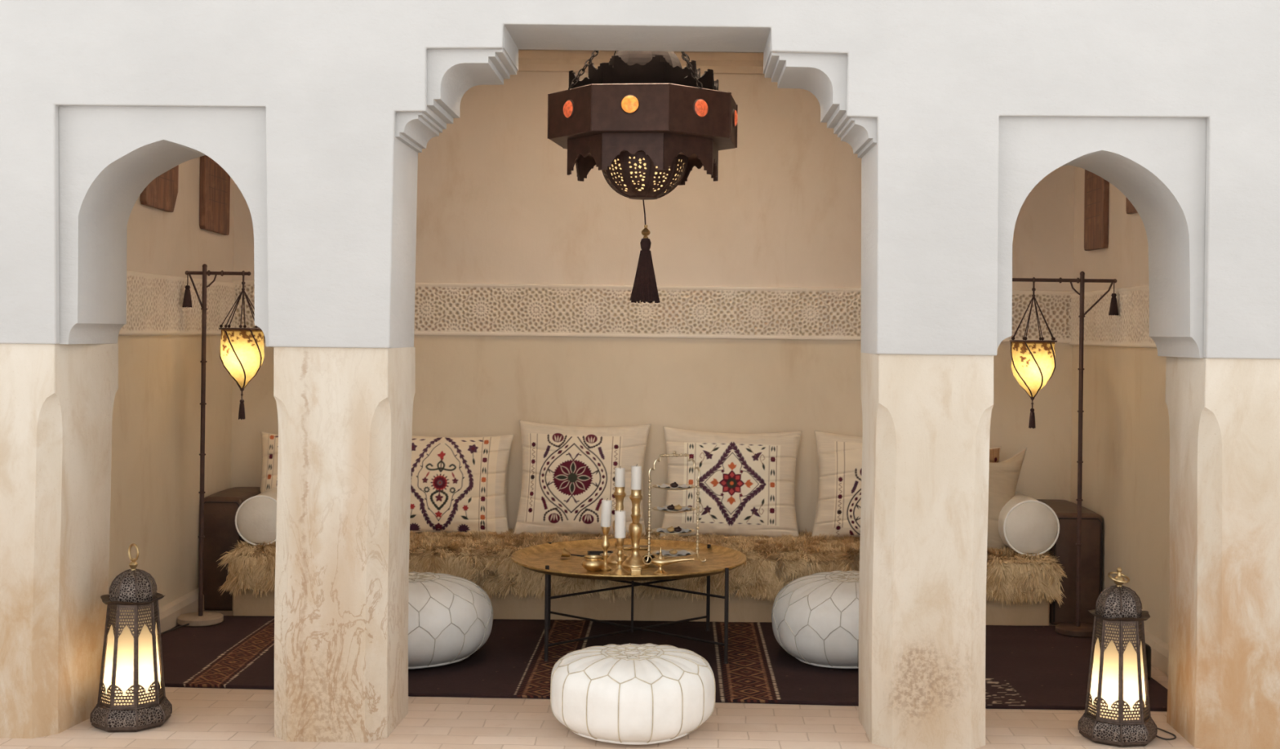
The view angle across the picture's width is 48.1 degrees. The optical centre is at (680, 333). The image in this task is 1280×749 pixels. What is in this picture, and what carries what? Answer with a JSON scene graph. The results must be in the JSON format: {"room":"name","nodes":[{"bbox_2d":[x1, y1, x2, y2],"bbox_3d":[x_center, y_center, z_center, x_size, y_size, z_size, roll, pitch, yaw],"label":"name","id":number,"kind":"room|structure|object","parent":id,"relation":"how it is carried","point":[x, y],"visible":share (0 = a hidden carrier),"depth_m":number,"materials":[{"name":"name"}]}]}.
{"room":"traditional dwelling","nodes":[
{"label":"traditional dwelling","id":0,"kind":"room"},
{"bbox_2d":[0,342,118,737],"bbox_3d":[-2.735,0.703,5.123,1.269,1.348,0.447,1,0,0],"label":"pillar","id":1,"kind":"structure","parent":0,"point":[56,400],"depth_m":4.94,"materials":[{"name":"paint"}]},
{"bbox_2d":[108,156,234,608],"bbox_3d":[-2.492,-0.096,6.508,0.200,2.950,2.305,1,0,0],"label":"wall","id":2,"kind":"structure","parent":0,"point":[156,420],"depth_m":6.72,"materials":[{"name":"beige paint"}]},
{"bbox_2d":[140,164,178,212],"bbox_3d":[-2.367,-0.852,6.525,0.029,0.575,0.410,1,0,0],"label":"wooden board","id":3,"kind":"object","parent":2,"relation":"attached to","point":[161,193],"visible":0.39,"depth_m":6.54,"materials":[{"name":"brown wood"}]},
{"bbox_2d":[118,270,235,335],"bbox_3d":[-2.382,-0.132,6.508,0.020,0.280,2.305,1,0,0],"label":"trim","id":4,"kind":"structure","parent":2,"relation":"attached to","point":[154,301],"depth_m":6.69,"materials":[{"name":"paint"}]},
{"bbox_2d":[156,587,204,635],"bbox_3d":[-2.392,1.325,6.508,0.035,0.112,2.305,1,0,0],"label":"baseboard","id":5,"kind":"structure","parent":2,"relation":"attached to","point":[169,613],"depth_m":6.78,"materials":[{"name":"paint"}]},
{"bbox_2d":[199,155,230,235],"bbox_3d":[-2.368,-0.827,7.300,0.029,0.625,0.400,1,0,0],"label":"wooden board","id":6,"kind":"object","parent":2,"relation":"attached to","point":[215,181],"visible":0.56,"depth_m":7.24,"materials":[{"name":"brown wood"}]},
{"bbox_2d":[273,346,415,742],"bbox_3d":[-1.199,0.721,5.123,0.408,1.348,0.447,1,0,0],"label":"pillar","id":7,"kind":"structure","parent":0,"point":[344,415],"depth_m":4.90,"materials":[{"name":"paint"}]},
{"bbox_2d":[0,609,1197,748],"bbox_3d":[-0.176,1.468,3.300,9.000,0.120,9.200,1,0,0],"label":"floor","id":8,"kind":"structure","parent":0,"point":[201,717],"depth_m":5.09,"materials":[{"name":"ceramic"}]},
{"bbox_2d":[89,542,172,732],"bbox_3d":[-1.949,1.066,5.100,0.254,0.641,0.255,1,0,-6],"label":"lantern","id":9,"kind":"object","parent":8,"relation":"on","point":[131,695],"visible":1,"depth_m":5.03,"materials":[{"name":"metal"}]},
{"bbox_2d":[203,486,261,610],"bbox_3d":[-2.292,1.092,7.394,0.233,0.580,0.522,1,0,0],"label":"block","id":10,"kind":"object","parent":8,"relation":"on","point":[221,535],"visible":0.39,"depth_m":7.14,"materials":[{"name":"brown wood"}]},
{"bbox_2d":[550,642,715,744],"bbox_3d":[-0.178,1.268,5.102,0.583,0.279,0.582,1,0,40],"label":"pouf","id":11,"kind":"object","parent":8,"relation":"on","point":[629,693],"visible":1,"depth_m":4.88,"materials":[{"name":"white leather"}]},
{"bbox_2d":[232,584,1049,625],"bbox_3d":[-0.193,1.250,7.317,3.980,0.315,0.683,1,0,0],"label":"bench","id":12,"kind":"object","parent":8,"relation":"on","point":[662,608],"visible":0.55,"depth_m":6.98,"materials":[{"name":"paint"}]},
{"bbox_2d":[217,527,1066,608],"bbox_3d":[-0.189,1.158,7.267,4.105,0.296,0.785,1,0,0],"label":"fur throw","id":13,"kind":"object","parent":12,"relation":"on","point":[482,558],"visible":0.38,"depth_m":6.92,"materials":[{"name":"beige fur"}]},
{"bbox_2d":[235,486,277,545],"bbox_3d":[-2.050,0.909,7.190,0.250,0.248,0.476,1,0,-2],"label":"bolster cushion","id":14,"kind":"object","parent":13,"relation":"on","point":[255,517],"visible":0.56,"depth_m":6.97,"materials":[{"name":"white fabric"}]},
{"bbox_2d":[259,431,278,493],"bbox_3d":[-1.961,0.787,7.535,0.549,0.542,0.165,1,0,-7],"label":"throw pillow","id":15,"kind":"object","parent":13,"relation":"on","point":[269,441],"visible":0.15,"depth_m":7.50,"materials":[{"name":"fabric"}]},
{"bbox_2d":[409,433,514,534],"bbox_3d":[-1.251,0.787,7.501,0.742,0.548,0.201,1,0,-6],"label":"throw pillow","id":16,"kind":"object","parent":13,"relation":"on","point":[458,483],"visible":0.71,"depth_m":7.45,"materials":[{"name":"fabric"}]},
{"bbox_2d":[513,419,650,534],"bbox_3d":[-0.515,0.765,7.511,0.710,0.612,0.220,1,0,-4],"label":"throw pillow","id":17,"kind":"object","parent":13,"relation":"on","point":[567,471],"visible":0.9,"depth_m":7.45,"materials":[{"name":"fabric"}]},
{"bbox_2d":[659,426,801,537],"bbox_3d":[0.263,0.787,7.513,0.742,0.590,0.201,1,0,1],"label":"throw pillow","id":18,"kind":"object","parent":13,"relation":"on","point":[747,481],"visible":0.93,"depth_m":7.45,"materials":[{"name":"fabric"}]},
{"bbox_2d":[811,429,862,537],"bbox_3d":[1.046,0.804,7.512,0.730,0.581,0.198,1,0,1],"label":"throw pillow","id":19,"kind":"object","parent":13,"relation":"on","point":[839,455],"visible":0.34,"depth_m":7.46,"materials":[{"name":"fabric"}]},
{"bbox_2d":[989,445,1001,462],"bbox_3d":[1.508,0.838,7.555,0.362,0.505,0.124,1,0,4],"label":"throw pillow","id":20,"kind":"object","parent":13,"relation":"on","point":[995,451],"visible":0.07,"depth_m":7.57,"materials":[{"name":"fabric"}]},
{"bbox_2d":[986,447,1026,550],"bbox_3d":[1.425,0.798,7.155,0.646,0.698,0.222,1,0,-4],"label":"throw pillow","id":21,"kind":"object","parent":13,"relation":"on","point":[1003,476],"visible":0.23,"depth_m":7.10,"materials":[{"name":"fabric"}]},
{"bbox_2d":[998,491,1059,555],"bbox_3d":[1.694,0.942,7.170,0.276,0.274,0.476,1,0,-2],"label":"bolster cushion","id":22,"kind":"object","parent":13,"relation":"on","point":[1026,524],"visible":0.83,"depth_m":6.95,"materials":[{"name":"white fabric"}]},
{"bbox_2d":[157,615,1167,711],"bbox_3d":[-0.210,1.400,6.204,4.310,0.014,1.532,1,0,0],"label":"rug","id":23,"kind":"object","parent":8,"relation":"on","point":[1032,667],"visible":0.34,"depth_m":6.06,"materials":[{"name":"fabric"}]},
{"bbox_2d":[157,263,264,635],"bbox_3d":[-2.175,0.520,6.543,0.398,1.698,0.728,1,0,0],"label":"floor lamp","id":24,"kind":"object","parent":23,"relation":"on","point":[242,350],"visible":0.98,"depth_m":6.79,"materials":[{"name":"metal"}]},
{"bbox_2d":[408,571,493,668],"bbox_3d":[-1.155,1.214,6.116,0.708,0.365,0.708,1,0,16],"label":"pouf","id":25,"kind":"object","parent":23,"relation":"on","point":[451,617],"visible":0.62,"depth_m":5.89,"materials":[{"name":"white leather"}]},
{"bbox_2d":[511,538,747,663],"bbox_3d":[-0.233,1.197,6.410,1.054,0.415,1.054,1,0,0],"label":"tray table","id":26,"kind":"object","parent":23,"relation":"on","point":[546,558],"visible":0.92,"depth_m":6.37,"materials":[{"name":"gold metal"}]},
{"bbox_2d":[560,547,588,556],"bbox_3d":[-0.466,0.991,6.502,0.160,0.045,0.043,1,0,-13],"label":"candle snuffer","id":27,"kind":"object","parent":26,"relation":"on","point":[565,553],"visible":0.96,"depth_m":6.47,"materials":[{"name":"gold metal"}]},
{"bbox_2d":[560,547,570,556],"bbox_3d":[-0.519,0.989,6.485,0.046,0.042,0.044,1,0,0],"label":"cup","id":28,"kind":"object","parent":27,"relation":"on","point":[565,553],"depth_m":6.47,"materials":[{"name":"gold metal"}]},
{"bbox_2d":[582,554,604,571],"bbox_3d":[-0.377,0.986,6.160,0.098,0.061,0.098,1,0,0],"label":"brass pot","id":29,"kind":"object","parent":26,"relation":"on","point":[592,562],"visible":1,"depth_m":6.13,"materials":[{"name":"gold metal"}]},
{"bbox_2d":[586,550,613,555],"bbox_3d":[-0.366,1.006,6.537,0.115,0.022,0.067,1,0,-9],"label":"wooden tray","id":30,"kind":"object","parent":26,"relation":"on","point":[597,553],"visible":0.29,"depth_m":6.56,"materials":[{"name":"black wood"}]},
{"bbox_2d":[600,526,611,570],"bbox_3d":[-0.325,0.922,6.182,0.054,0.191,0.054,1,0,0],"label":"candlestick","id":31,"kind":"object","parent":26,"relation":"on","point":[605,543],"visible":1,"depth_m":6.17,"materials":[{"name":"gold metal"}]},
{"bbox_2d":[601,526,610,529],"bbox_3d":[-0.323,0.836,6.182,0.039,0.019,0.039,1,0,0],"label":"socket","id":32,"kind":"object","parent":31,"relation":"attached to","point":[602,527],"depth_m":6.17,"materials":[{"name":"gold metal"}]},
{"bbox_2d":[600,497,612,526],"bbox_3d":[-0.321,0.769,6.182,0.045,0.121,0.045,2,0,0],"label":"candle","id":33,"kind":"object","parent":31,"relation":"on","point":[606,512],"visible":1,"depth_m":6.16,"materials":[{"name":"white wax"}]},
{"bbox_2d":[600,552,612,558],"bbox_3d":[-0.331,1.006,6.475,0.072,0.023,0.070,1,0,0],"label":"dish","id":34,"kind":"object","parent":26,"relation":"on","point":[601,553],"visible":0.19,"depth_m":6.49,"materials":[{"name":"gold metal"}]},
{"bbox_2d":[607,486,628,564],"bbox_3d":[-0.274,0.849,6.388,0.118,0.337,0.118,1,0,0],"label":"candlestick","id":35,"kind":"object","parent":26,"relation":"on","point":[620,493],"visible":0.59,"depth_m":6.37,"materials":[{"name":"gold metal"}]},
{"bbox_2d":[614,466,625,486],"bbox_3d":[-0.271,0.637,6.388,0.045,0.095,0.045,1,0,0],"label":"candle","id":36,"kind":"object","parent":35,"relation":"on","point":[620,473],"visible":1,"depth_m":6.37,"materials":[{"name":"white wax"}]},
{"bbox_2d":[614,486,625,492],"bbox_3d":[-0.272,0.693,6.388,0.047,0.025,0.047,1,0,0],"label":"socket","id":37,"kind":"object","parent":35,"relation":"attached to","point":[617,489],"depth_m":6.37,"materials":[{"name":"gold metal"}]},
{"bbox_2d":[608,537,630,574],"bbox_3d":[-0.258,0.938,6.064,0.088,0.160,0.088,1,0,0],"label":"candlestick","id":38,"kind":"object","parent":26,"relation":"on","point":[619,570],"visible":0.97,"depth_m":6.05,"materials":[{"name":"gold metal"}]},
{"bbox_2d":[616,537,623,541],"bbox_3d":[-0.257,0.867,6.064,0.035,0.018,0.035,1,0,0],"label":"socket","id":39,"kind":"object","parent":38,"relation":"attached to","point":[617,539],"depth_m":6.05,"materials":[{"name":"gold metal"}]},
{"bbox_2d":[614,508,626,537],"bbox_3d":[-0.256,0.801,6.064,0.047,0.121,0.047,1,0,0],"label":"candle","id":40,"kind":"object","parent":38,"relation":"on","point":[620,515],"visible":1,"depth_m":6.04,"materials":[{"name":"white wax"}]},
{"bbox_2d":[512,538,745,580],"bbox_3d":[-0.230,1.008,6.410,1.046,0.030,1.046,1,0,0],"label":"tray","id":41,"kind":"object","parent":26,"relation":"on","point":[546,558],"depth_m":6.42,"materials":[{"name":"gold metal"}]},
{"bbox_2d":[622,488,648,568],"bbox_3d":[-0.198,0.850,6.282,0.120,0.337,0.120,1,0,0],"label":"candlestick","id":42,"kind":"object","parent":26,"relation":"on","point":[635,528],"visible":0.98,"depth_m":6.26,"materials":[{"name":"gold metal"}]},
{"bbox_2d":[631,463,641,489],"bbox_3d":[-0.195,0.628,6.282,0.045,0.115,0.045,1,0,0],"label":"candle","id":43,"kind":"object","parent":42,"relation":"on","point":[636,470],"visible":1,"depth_m":6.26,"materials":[{"name":"white wax"}]},
{"bbox_2d":[631,488,641,495],"bbox_3d":[-0.196,0.694,6.282,0.048,0.025,0.048,1,0,0],"label":"socket","id":44,"kind":"object","parent":42,"relation":"attached to","point":[633,492],"depth_m":6.26,"materials":[{"name":"gold metal"}]},
{"bbox_2d":[622,544,648,549],"bbox_3d":[-0.213,1.012,6.798,0.125,0.012,0.070,1,0,0],"label":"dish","id":45,"kind":"object","parent":26,"relation":"on","point":[625,546],"visible":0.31,"depth_m":6.76,"materials":[{"name":"gold metal"}]},
{"bbox_2d":[631,566,641,574],"bbox_3d":[-0.189,1.003,6.053,0.045,0.031,0.039,1,0,-3],"label":"box","id":46,"kind":"object","parent":26,"relation":"on","point":[634,570],"visible":0.91,"depth_m":6.04,"materials":[{"name":"gold metal"}]},
{"bbox_2d":[642,552,655,563],"bbox_3d":[-0.142,0.995,6.348,0.057,0.052,0.029,1,0,-2],"label":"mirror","id":47,"kind":"object","parent":26,"relation":"on","point":[652,556],"visible":0.54,"depth_m":6.34,"materials":[{"name":"gold metal"}]},
{"bbox_2d":[642,546,693,574],"bbox_3d":[-0.053,0.964,6.094,0.220,0.112,0.061,1,0,0],"label":"oil lamp","id":48,"kind":"object","parent":26,"relation":"on","point":[660,561],"visible":1,"depth_m":6.08,"materials":[{"name":"gold metal"}]},
{"bbox_2d":[646,450,706,562],"bbox_3d":[-0.031,0.769,6.359,0.251,0.501,0.194,1,0,19],"label":"tiered stand","id":49,"kind":"object","parent":26,"relation":"on","point":[674,454],"visible":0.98,"depth_m":6.34,"materials":[{"name":"silver metal"}]},
{"bbox_2d":[655,548,690,555],"bbox_3d":[-0.033,0.972,6.362,0.158,0.011,0.155,1,0,0],"label":"doily","id":50,"kind":"object","parent":49,"relation":"on","point":[683,552],"visible":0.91,"depth_m":6.37,"materials":[{"name":"grey fabric"}]},
{"bbox_2d":[669,548,677,554],"bbox_3d":[-0.033,0.963,6.348,0.037,0.025,0.031,1,0,0],"label":"candy","id":51,"kind":"object","parent":50,"relation":"on","point":[673,551],"visible":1,"depth_m":6.34,"materials":[{"name":"food"}]},
{"bbox_2d":[656,526,691,533],"bbox_3d":[-0.030,0.872,6.360,0.156,0.011,0.157,1,0,0],"label":"doily","id":52,"kind":"object","parent":49,"relation":"on","point":[660,529],"visible":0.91,"depth_m":6.36,"materials":[{"name":"white paper"}]},
{"bbox_2d":[666,525,674,531],"bbox_3d":[-0.044,0.864,6.348,0.037,0.025,0.031,1,0,0],"label":"candy","id":53,"kind":"object","parent":52,"relation":"on","point":[671,528],"visible":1,"depth_m":6.34,"materials":[{"name":"beige food"}]},
{"bbox_2d":[674,525,681,531],"bbox_3d":[-0.014,0.864,6.348,0.037,0.025,0.031,1,0,0],"label":"chocolate candy","id":54,"kind":"object","parent":52,"relation":"on","point":[677,528],"visible":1,"depth_m":6.34,"materials":[{"name":"brown food"}]},
{"bbox_2d":[656,483,691,488],"bbox_3d":[-0.030,0.676,6.357,0.158,0.011,0.155,1,0,0],"label":"doily","id":55,"kind":"object","parent":49,"relation":"on","point":[664,485],"visible":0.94,"depth_m":6.37,"materials":[{"name":"white paper"}]},
{"bbox_2d":[670,481,678,487],"bbox_3d":[-0.030,0.667,6.348,0.037,0.025,0.031,1,0,0],"label":"chocolate candy","id":56,"kind":"object","parent":55,"relation":"on","point":[674,484],"visible":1,"depth_m":6.34,"materials":[{"name":"brown food"}]},
{"bbox_2d":[657,505,691,511],"bbox_3d":[-0.029,0.775,6.358,0.156,0.011,0.156,1,0,0],"label":"doily","id":57,"kind":"object","parent":49,"relation":"on","point":[664,508],"visible":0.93,"depth_m":6.35,"materials":[{"name":"white paper"}]},
{"bbox_2d":[666,503,674,509],"bbox_3d":[-0.043,0.767,6.348,0.037,0.025,0.031,1,0,0],"label":"chocolate candy","id":58,"kind":"object","parent":57,"relation":"on","point":[672,506],"visible":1,"depth_m":6.34,"materials":[{"name":"brown food"}]},
{"bbox_2d":[674,504,681,509],"bbox_3d":[-0.013,0.767,6.348,0.037,0.025,0.031,1,0,0],"label":"candy","id":59,"kind":"object","parent":57,"relation":"on","point":[678,506],"visible":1,"depth_m":6.34,"materials":[{"name":"beige food"}]},
{"bbox_2d":[771,569,859,668],"bbox_3d":[0.756,1.236,6.223,0.728,0.372,0.728,1,0,-40],"label":"pouf","id":60,"kind":"object","parent":23,"relation":"on","point":[815,617],"visible":0.52,"depth_m":5.97,"materials":[{"name":"white leather"}]},
{"bbox_2d":[1008,271,1118,637],"bbox_3d":[1.804,0.560,6.804,0.521,1.714,0.223,1,0,-2],"label":"floor lamp","id":61,"kind":"object","parent":23,"relation":"on","point":[1033,362],"visible":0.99,"depth_m":6.79,"materials":[{"name":"brown metal"}]},
{"bbox_2d":[1142,642,1151,680],"bbox_3d":[1.826,1.333,5.920,0.190,0.171,0.160,1,0,0],"label":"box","id":62,"kind":"object","parent":23,"relation":"on","point":[1148,647],"visible":0.13,"depth_m":5.84,"materials":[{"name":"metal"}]},
{"bbox_2d":[1035,498,1102,624],"bbox_3d":[1.946,1.151,7.339,0.268,0.565,0.632,1,0,0],"label":"block","id":63,"kind":"object","parent":8,"relation":"on","point":[1064,549],"visible":0.52,"depth_m":7.03,"materials":[{"name":"brown wood"}]},
{"bbox_2d":[1077,566,1176,746],"bbox_3d":[1.669,1.129,5.228,0.307,0.606,0.652,1,0,30],"label":"lantern","id":64,"kind":"object","parent":8,"relation":"on","point":[1117,713],"visible":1,"depth_m":5.00,"materials":[{"name":"metal"}]},
{"bbox_2d":[0,0,1279,359],"bbox_3d":[-0.147,-0.916,5.122,6.400,1.952,0.467,1,0,0],"label":"wall","id":65,"kind":"structure","parent":0,"point":[321,113],"depth_m":4.89,"materials":[{"name":"white paint"}]},
{"bbox_2d":[231,48,1075,532],"bbox_3d":[-0.157,-0.067,7.760,4.885,2.950,0.200,1,0,0],"label":"wall","id":66,"kind":"structure","parent":0,"point":[498,202],"depth_m":7.66,"materials":[{"name":"beige paint"}]},
{"bbox_2d":[516,49,764,74],"bbox_3d":[-0.133,-1.442,7.630,4.485,0.100,0.059,1,0,0],"label":"trim","id":67,"kind":"structure","parent":66,"relation":"attached to","point":[528,60],"depth_m":7.61,"materials":[{"name":"beige paint"}]},
{"bbox_2d":[231,280,1074,342],"bbox_3d":[-0.149,-0.117,7.650,4.485,0.280,0.020,1,0,0],"label":"trim","id":68,"kind":"structure","parent":66,"relation":"attached to","point":[441,308],"depth_m":7.65,"materials":[{"name":"paint"}]},
{"bbox_2d":[858,352,993,748],"bbox_3d":[0.861,0.747,5.123,0.405,1.348,0.447,1,0,0],"label":"pillar","id":69,"kind":"structure","parent":0,"point":[926,418],"depth_m":4.90,"materials":[{"name":"paint"}]},
{"bbox_2d":[1071,166,1169,644],"bbox_3d":[2.193,-0.038,6.508,0.200,2.950,2.305,1,0,0],"label":"wall","id":70,"kind":"structure","parent":0,"point":[1126,477],"depth_m":6.74,"materials":[{"name":"beige paint"}]},
{"bbox_2d":[1084,168,1109,250],"bbox_3d":[2.086,-0.752,7.200,0.029,0.665,0.340,1,0,0],"label":"wooden board","id":71,"kind":"object","parent":70,"relation":"attached to","point":[1096,189],"visible":0.49,"depth_m":7.16,"materials":[{"name":"brown wood"}]},
{"bbox_2d":[1068,284,1156,347],"bbox_3d":[2.083,-0.078,6.508,0.020,0.280,2.305,1,0,0],"label":"trim","id":72,"kind":"structure","parent":70,"relation":"attached to","point":[1131,327],"depth_m":6.84,"materials":[{"name":"paint"}]},
{"bbox_2d":[1125,196,1137,213],"bbox_3d":[2.087,-0.817,6.515,0.029,0.535,0.330,1,0,0],"label":"wooden board","id":73,"kind":"object","parent":70,"relation":"attached to","point":[1130,208],"visible":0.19,"depth_m":6.62,"materials":[{"name":"brown wood"}]},
{"bbox_2d":[1144,629,1168,675],"bbox_3d":[2.058,1.379,6.508,0.035,0.112,2.305,1,0,0],"label":"baseboard","id":74,"kind":"structure","parent":70,"relation":"attached to","point":[1159,648],"depth_m":6.15,"materials":[{"name":"paint"}]},
{"bbox_2d":[1164,355,1279,748],"bbox_3d":[2.409,0.765,5.123,1.253,1.348,0.447,1,0,0],"label":"pillar","id":75,"kind":"structure","parent":0,"point":[1224,687],"depth_m":4.90,"materials":[{"name":"paint"}]},
{"bbox_3d":[-0.131,-1.602,6.608,4.885,0.120,2.505,1,0,0],"label":"ceiling","id":76,"kind":"structure","parent":0,"visible":0},
{"bbox_2d":[547,50,737,302],"bbox_3d":[-0.162,-0.838,6.300,0.819,1.407,0.819,1,0,-43],"label":"chandelier","id":77,"kind":"object","parent":76,"relation":"hanging from","point":[645,119],"visible":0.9,"depth_m":6.05,"materials":[{"name":"metal"}]},
{"bbox_2d":[609,156,684,191],"bbox_3d":[-0.164,-0.684,6.300,0.355,0.154,0.355,1,0,0],"label":"diffuser","id":78,"kind":"object","parent":77,"relation":"attached to","point":[627,174],"depth_m":6.17,"materials":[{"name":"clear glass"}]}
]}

